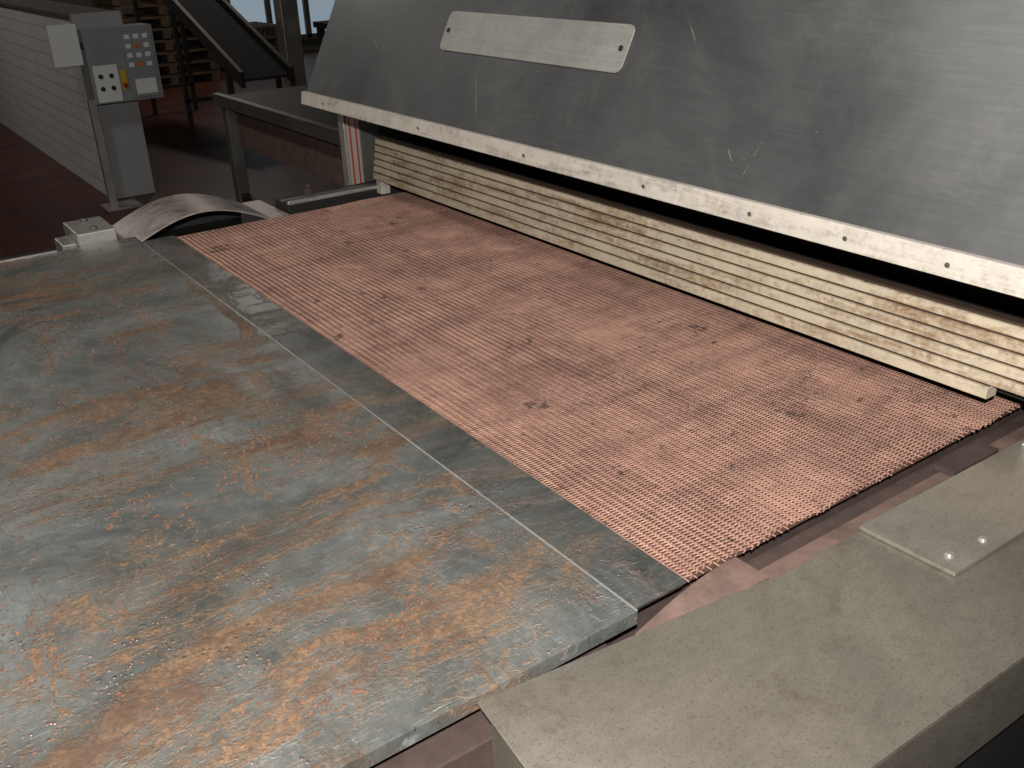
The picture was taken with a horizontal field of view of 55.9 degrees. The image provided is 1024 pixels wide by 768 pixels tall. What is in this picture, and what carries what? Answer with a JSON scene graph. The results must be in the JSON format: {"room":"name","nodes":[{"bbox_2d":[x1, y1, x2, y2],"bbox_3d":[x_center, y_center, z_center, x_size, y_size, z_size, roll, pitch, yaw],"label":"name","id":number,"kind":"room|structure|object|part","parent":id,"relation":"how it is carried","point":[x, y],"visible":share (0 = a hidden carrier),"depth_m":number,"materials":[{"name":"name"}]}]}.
{"room":"processing plant","nodes":[
{"label":"processing plant","id":0,"kind":"room"},
{"bbox_2d":[0,0,155,198],"bbox_3d":[-5.210,-3.317,9.943,0.340,1.280,8.160,-19,30,-31],"label":"wall partition","id":1,"kind":"structure","parent":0,"point":[44,104],"depth_m":7.57,"materials":[{"name":"white tile"}]},
{"bbox_2d":[0,49,341,257],"bbox_3d":[-1.705,-1.101,6.577,15.100,0.100,19.100,-19,30,-31],"label":"floor","id":2,"kind":"structure","parent":0,"point":[38,194],"depth_m":7.82,"materials":[{"name":"concrete"}]},
{"bbox_2d":[46,23,163,211],"bbox_3d":[-2.752,-1.861,6.702,0.660,1.240,0.240,-19,30,-31],"label":"control panel","id":3,"kind":"object","parent":2,"relation":"on","point":[119,63],"visible":0.99,"depth_m":6.53,"materials":[{"name":"metal"}]},
{"bbox_2d":[92,0,219,83],"bbox_3d":[-4.724,-4.611,12.810,1.220,1.140,1.000,-19,30,-31],"label":"wooden pallets","id":4,"kind":"object","parent":2,"relation":"on","point":[203,65],"visible":0.38,"depth_m":12.63,"materials":[{"name":"brown wood"}]},
{"bbox_2d":[132,0,294,128],"bbox_3d":[-2.987,-3.377,9.338,0.490,1.749,3.000,-19,30,-31],"label":"conveyor","id":5,"kind":"object","parent":2,"relation":"on","point":[244,54],"visible":0.74,"depth_m":8.85,"materials":[{"name":"metal"}]},
{"bbox_2d":[185,21,279,71],"bbox_3d":[-4.079,-4.981,14.222,1.120,0.560,1.000,-19,30,-31],"label":"wooden pallets","id":6,"kind":"object","parent":2,"relation":"on","point":[264,29],"visible":0.09,"depth_m":14.13,"materials":[{"name":"brown wood"}]},
{"bbox_2d":[212,85,344,205],"bbox_3d":[-0.511,-1.107,5.303,1.460,0.915,2.020,-19,30,-31],"label":"table","id":7,"kind":"object","parent":2,"relation":"on","point":[275,124],"visible":0.31,"depth_m":5.07,"materials":[{"name":"metal"}]},
{"bbox_2d":[273,0,306,87],"bbox_3d":[-2.554,-5.306,10.166,0.400,4.500,0.400,-19,30,-31],"label":"steel column","id":8,"kind":"structure","parent":2,"relation":"on","point":[286,11],"depth_m":10.76,"materials":[{"name":"grey metal"}]},
{"bbox_2d":[313,20,328,49],"bbox_3d":[-0.825,-3.005,9.040,1.700,1.180,1.000,-19,30,-31],"label":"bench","id":9,"kind":"object","parent":2,"relation":"on","point":[320,26],"visible":0.14,"depth_m":8.80,"materials":[{"name":"metal"}]},
{"bbox_2d":[337,114,378,185],"bbox_3d":[-0.510,-0.430,3.533,0.145,1.200,0.065,-19,30,-31],"label":"upright","id":10,"kind":"object","parent":2,"relation":"on","point":[357,137],"visible":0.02,"depth_m":3.32,"materials":[{"name":"metal"}]},
{"bbox_2d":[0,206,1023,767],"bbox_3d":[-0.786,0.422,2.060,2.830,0.935,2.360,-19,30,-31],"label":"frame","id":11,"kind":"object","parent":2,"relation":"on","point":[466,742],"visible":0.02,"depth_m":1.24,"materials":[{"name":"metal"}]},
{"bbox_2d":[54,216,117,250],"bbox_3d":[-1.218,-0.412,2.744,0.145,0.090,0.170,-19,30,-31],"label":"block","id":12,"kind":"object","parent":11,"relation":"on","point":[82,232],"visible":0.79,"depth_m":2.70,"materials":[{"name":"metal"}]},
{"bbox_2d":[112,194,289,240],"bbox_3d":[-0.943,-0.498,2.891,0.490,0.100,0.255,-19,30,-31],"label":"guard","id":13,"kind":"object","parent":11,"relation":"on","point":[179,210],"visible":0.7,"depth_m":2.87,"materials":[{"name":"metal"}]},
{"bbox_2d":[0,237,637,767],"bbox_3d":[-1.194,0.184,1.491,1.810,0.029,2.106,-19,30,-31],"label":"plate","id":14,"kind":"object","parent":11,"relation":"on","point":[341,541],"visible":1,"depth_m":1.29,"materials":[{"name":"grey metal"}]},
{"bbox_2d":[0,254,457,758],"bbox_3d":[-0.854,0.098,1.616,1.066,0.004,1.925,-19,30,-31],"label":"crumbs","id":15,"kind":"object","parent":14,"relation":"on","point":[424,649],"visible":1,"depth_m":1.41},
{"bbox_2d":[275,180,406,214],"bbox_3d":[-0.461,-0.634,3.142,0.615,0.100,0.110,-19,30,-31],"label":"rail","id":16,"kind":"object","parent":11,"relation":"on","point":[310,200],"visible":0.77,"depth_m":3.03,"materials":[{"name":"metal"}]},
{"bbox_2d":[142,235,685,609],"bbox_3d":[-0.405,-0.070,1.956,0.088,0.012,2.034,-19,30,-31],"label":"strip","id":17,"kind":"object","parent":11,"relation":"on","point":[638,578],"visible":0.89,"depth_m":1.54,"materials":[{"name":"grey metal"}]},
{"bbox_2d":[177,191,1023,582],"bbox_3d":[0.037,-0.211,2.222,0.979,0.012,2.017,-19,30,-31],"label":"conveyor belt","id":18,"kind":"object","parent":11,"relation":"on","point":[699,431],"visible":0.84,"depth_m":1.78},
{"bbox_2d":[301,0,1023,400],"bbox_3d":[1.224,-0.495,2.825,2.714,1.800,2.610,-19,30,-31],"label":"oven","id":19,"kind":"object","parent":2,"relation":"on","point":[846,174],"visible":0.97,"depth_m":1.73,"materials":[{"name":"silver metal"}]},
{"bbox_3d":[0.031,-0.773,2.159,0.047,0.089,0.685,-19,30,-31],"label":"name plate","id":20,"kind":"part","parent":19,"relation":"part of","materials":[{"name":"metal"}]},
{"bbox_2d":[477,531,1023,767],"bbox_3d":[0.588,0.651,1.455,1.340,0.942,0.323,-19,30,-31],"label":"cover","id":21,"kind":"object","parent":2,"relation":"on","point":[864,652],"visible":0.94,"depth_m":1.07,"materials":[{"name":"silver metal"}]},
{"bbox_2d":[635,557,768,634],"bbox_3d":[0.240,0.279,1.212,0.177,0.041,0.056,-19,30,-31],"label":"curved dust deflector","id":22,"kind":"object","parent":21,"relation":"attached to","point":[733,576],"visible":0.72,"depth_m":1.22,"materials":[{"name":"brown metal"}]},
{"bbox_2d":[745,414,1023,579],"bbox_3d":[0.675,0.134,1.484,0.886,0.044,0.056,-19,30,-31],"label":"rail","id":23,"kind":"object","parent":21,"relation":"attached to","point":[835,529],"visible":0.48,"depth_m":1.39,"materials":[{"name":"brown metal"}]},
{"bbox_2d":[859,439,1023,576],"bbox_3d":[0.802,0.123,1.437,0.702,0.011,0.150,-19,30,-31],"label":"mounting plate","id":24,"kind":"object","parent":21,"relation":"on","point":[960,521],"visible":1,"depth_m":1.32,"materials":[{"name":"silver metal"}]},
{"bbox_2d":[48,0,318,54],"bbox_3d":[-7.297,-6.306,12.674,15.100,4.500,0.100,-19,30,-31],"label":"wall","id":25,"kind":"structure","parent":0,"point":[308,44],"depth_m":14.27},
{"bbox_2d":[227,0,334,39],"bbox_3d":[-3.906,-6.444,15.117,2.680,2.070,0.095,-19,30,-31],"label":"window","id":26,"kind":"structure","parent":25,"relation":"in","point":[309,11],"depth_m":15.65,"materials":[{"name":"blue"}]}
]}

